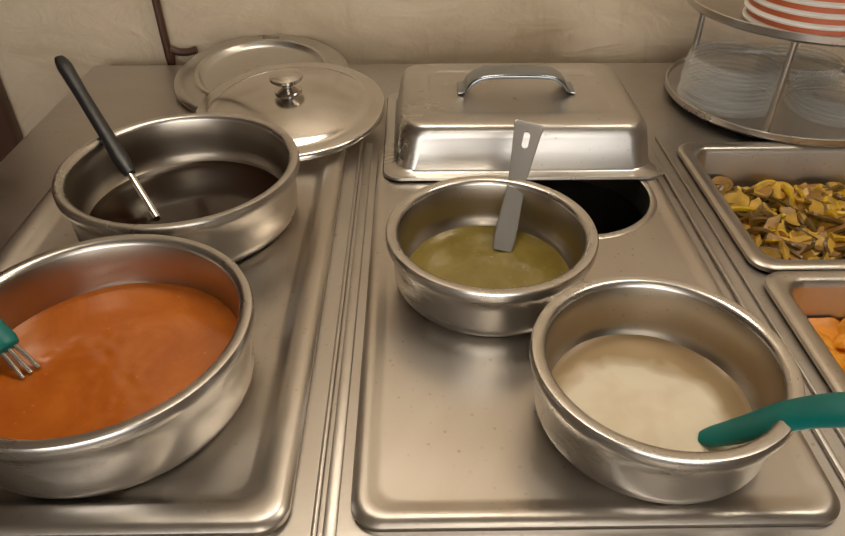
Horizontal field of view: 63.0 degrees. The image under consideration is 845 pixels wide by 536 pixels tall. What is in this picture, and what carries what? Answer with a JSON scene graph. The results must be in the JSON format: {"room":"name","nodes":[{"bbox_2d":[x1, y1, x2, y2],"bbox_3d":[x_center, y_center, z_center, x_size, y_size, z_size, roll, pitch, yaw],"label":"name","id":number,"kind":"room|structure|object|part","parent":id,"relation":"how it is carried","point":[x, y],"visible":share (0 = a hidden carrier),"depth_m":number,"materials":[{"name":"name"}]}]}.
{"room":"eatery","nodes":[
{"label":"eatery","id":0,"kind":"room"},
{"bbox_2d":[0,0,844,137],"bbox_3d":[0.109,-0.650,1.006,4.284,2.454,0.084,0,37,-1],"label":"wall","id":1,"kind":"structure","parent":0,"point":[90,34],"depth_m":1.15,"materials":[{"name":"beige paint"}]},
{"bbox_2d":[0,78,23,161],"bbox_3d":[-0.774,-0.506,1.026,0.105,2.202,0.033,0,37,-1],"label":"door frame","id":2,"kind":"structure","parent":1,"relation":"attached to","point":[11,135],"depth_m":1.21,"materials":[{"name":"brown wood"}]},
{"bbox_2d":[151,0,197,64],"bbox_3d":[-0.404,-0.963,0.693,0.057,1.560,0.013,0,37,-1],"label":"conduit","id":3,"kind":"object","parent":1,"relation":"attached to","point":[170,52],"visible":0.98,"depth_m":1.14,"materials":[{"name":"brown metal"}]},
{"bbox_3d":[0.137,1.561,0.199,4.284,0.084,4.049,0,37,-1],"label":"floor","id":4,"kind":"structure","parent":0,"visible":0},
{"bbox_2d":[0,62,844,535],"bbox_3d":[0.138,0.315,1.018,1.344,0.905,0.983,0,37,-1],"label":"countertop","id":5,"kind":"structure","parent":4,"relation":"on","point":[124,95],"depth_m":0.73,"materials":[{"name":"metal"}]},
{"bbox_2d":[0,149,345,535],"bbox_3d":[-0.262,0.008,0.672,0.336,0.011,0.554,0,37,-1],"label":"cover","id":6,"kind":"object","parent":5,"relation":"on","point":[242,482],"visible":0.45,"depth_m":0.52,"materials":[{"name":"metal"}]},
{"bbox_2d":[0,234,254,498],"bbox_3d":[-0.246,0.069,0.537,0.241,0.072,0.241,0,37,-1],"label":"pot","id":7,"kind":"object","parent":6,"relation":"on","point":[142,345],"visible":0.99,"depth_m":0.54,"materials":[{"name":"metal"}]},
{"bbox_2d":[0,318,40,379],"bbox_3d":[-0.364,0.019,0.536,0.144,0.101,0.023,21,42,25],"label":"serving fork","id":8,"kind":"object","parent":7,"relation":"on","point":[9,340],"visible":1,"depth_m":0.54,"materials":[{"name":"teal plastic"}]},
{"bbox_3d":[-0.372,0.012,0.537,0.124,0.090,0.023,21,42,25],"label":"handle","id":9,"kind":"part","parent":8,"relation":"part of","materials":[{"name":"teal plastic"}]},
{"bbox_2d":[51,113,299,261],"bbox_3d":[-0.253,-0.083,0.740,0.247,0.068,0.247,0,37,-1],"label":"pot","id":10,"kind":"object","parent":6,"relation":"on","point":[226,183],"visible":0.89,"depth_m":0.77,"materials":[{"name":"metal"}]},
{"bbox_2d":[54,55,159,218],"bbox_3d":[-0.350,-0.148,0.763,0.018,0.120,0.207,-27,45,-31],"label":"ladle","id":11,"kind":"object","parent":10,"relation":"in","point":[116,151],"visible":1,"depth_m":0.76,"materials":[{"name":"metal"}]},
{"bbox_3d":[-0.367,-0.171,0.770,0.018,0.092,0.155,-27,45,-31],"label":"handle","id":12,"kind":"part","parent":11,"relation":"part of","materials":[{"name":"black plastic"}]},
{"bbox_2d":[196,62,385,160],"bbox_3d":[-0.176,-0.229,0.915,0.254,0.067,0.253,0,37,-1],"label":"lid","id":13,"kind":"object","parent":6,"relation":"on","point":[326,109],"visible":0.85,"depth_m":0.90,"materials":[{"name":"metal"}]},
{"bbox_3d":[-0.177,-0.242,0.900,0.044,0.027,0.044,0,37,-1],"label":"knob","id":14,"kind":"part","parent":13,"relation":"part of","materials":[{"name":"metal"}]},
{"bbox_2d":[174,35,348,111],"bbox_3d":[-0.243,-0.296,1.049,0.262,0.038,0.260,0,37,-1],"label":"lid","id":15,"kind":"object","parent":5,"relation":"on","point":[217,64],"visible":0.56,"depth_m":1.08,"materials":[{"name":"metal"}]},
{"bbox_2d":[382,63,663,180],"bbox_3d":[0.119,-0.213,0.888,0.338,0.085,0.255,0,37,-1],"label":"lid","id":16,"kind":"object","parent":5,"relation":"on","point":[449,120],"visible":0.99,"depth_m":0.82,"materials":[{"name":"metal"}]},
{"bbox_3d":[0.118,-0.240,0.876,0.148,0.028,0.037,0,37,-1],"label":"handle","id":17,"kind":"part","parent":16,"relation":"part of","materials":[{"name":"metal"}]},
{"bbox_2d":[351,148,840,531],"bbox_3d":[0.115,0.017,0.683,0.336,0.035,0.544,0,37,-1],"label":"plate","id":18,"kind":"object","parent":5,"relation":"on","point":[451,435],"visible":0.42,"depth_m":0.51,"materials":[{"name":"metal"}]},
{"bbox_2d":[385,176,598,336],"bbox_3d":[0.062,-0.012,0.645,0.192,0.062,0.192,0,37,-1],"label":"pot","id":19,"kind":"object","parent":18,"relation":"on","point":[440,236],"visible":0.94,"depth_m":0.66,"materials":[{"name":"metal"}]},
{"bbox_2d":[493,119,543,252],"bbox_3d":[0.097,-0.083,0.695,0.031,0.096,0.106,9,38,11],"label":"spatula","id":20,"kind":"object","parent":19,"relation":"on","point":[522,158],"visible":1,"depth_m":0.69,"materials":[{"name":"metal"}]},
{"bbox_2d":[529,275,804,504],"bbox_3d":[0.172,0.087,0.512,0.187,0.065,0.187,0,37,-1],"label":"pot","id":21,"kind":"object","parent":18,"relation":"on","point":[628,371],"visible":0.99,"depth_m":0.53,"materials":[{"name":"metal"}]},
{"bbox_2d":[698,392,844,446],"bbox_3d":[0.278,0.102,0.428,0.181,0.121,0.026,18,41,22],"label":"handle","id":22,"kind":"object","parent":21,"relation":"in","point":[824,410],"visible":1,"depth_m":0.45,"materials":[{"name":"teal plastic"}]},
{"bbox_2d":[665,0,844,146],"bbox_3d":[0.522,-0.302,0.967,0.328,0.149,0.328,0,37,-1],"label":"tiered stand","id":23,"kind":"object","parent":5,"relation":"on","point":[790,97],"visible":0.98,"depth_m":0.98,"materials":[{"name":"metal"}]},
{"bbox_3d":[0.430,-0.378,1.065,0.013,0.124,0.013,0,37,-1],"label":"rod","id":24,"kind":"part","parent":23,"relation":"part of","materials":[{"name":"metal"}]},
{"bbox_2d":[665,49,844,146],"bbox_3d":[0.522,-0.255,1.003,0.328,0.013,0.328,0,37,-1],"label":"tray","id":25,"kind":"object","parent":23,"relation":"on","point":[733,90],"depth_m":1.00,"materials":[{"name":"metal"}]},
{"bbox_2d":[687,0,844,46],"bbox_3d":[0.522,-0.357,0.926,0.328,0.013,0.328,0,37,-1],"label":"tray","id":26,"kind":"object","parent":23,"relation":"on","point":[727,12],"depth_m":0.85,"materials":[{"name":"metal"}]},
{"bbox_3d":[0.445,-0.222,0.861,0.013,0.124,0.013,0,37,-1],"label":"rod","id":27,"kind":"part","parent":23,"relation":"part of","materials":[{"name":"metal"}]},
{"bbox_2d":[742,0,844,37],"bbox_3d":[0.488,-0.354,0.837,0.164,0.107,0.162,0,37,-1],"label":"bowls","id":28,"kind":"object","parent":23,"relation":"on","point":[815,17],"visible":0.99,"depth_m":0.81,"materials":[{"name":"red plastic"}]},
{"bbox_2d":[783,0,844,8],"bbox_3d":[0.487,-0.359,0.833,0.162,0.044,0.162,0,37,-1],"label":"bowl","id":29,"kind":"object","parent":28,"relation":"on","point":[787,4],"depth_m":0.79,"materials":[{"name":"red ceramic"}]},
{"bbox_2d":[677,142,844,274],"bbox_3d":[0.497,-0.039,0.820,0.340,0.111,0.270,0,37,-1],"label":"pan","id":30,"kind":"object","parent":5,"relation":"in","point":[782,205],"visible":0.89,"depth_m":0.84,"materials":[{"name":"metal"}]},
{"bbox_2d":[764,271,844,391],"bbox_3d":[0.500,0.126,0.603,0.340,0.111,0.270,0,37,-1],"label":"pan","id":31,"kind":"object","parent":5,"relation":"in","point":[812,303],"visible":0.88,"depth_m":0.66,"materials":[{"name":"metal"}]}
]}

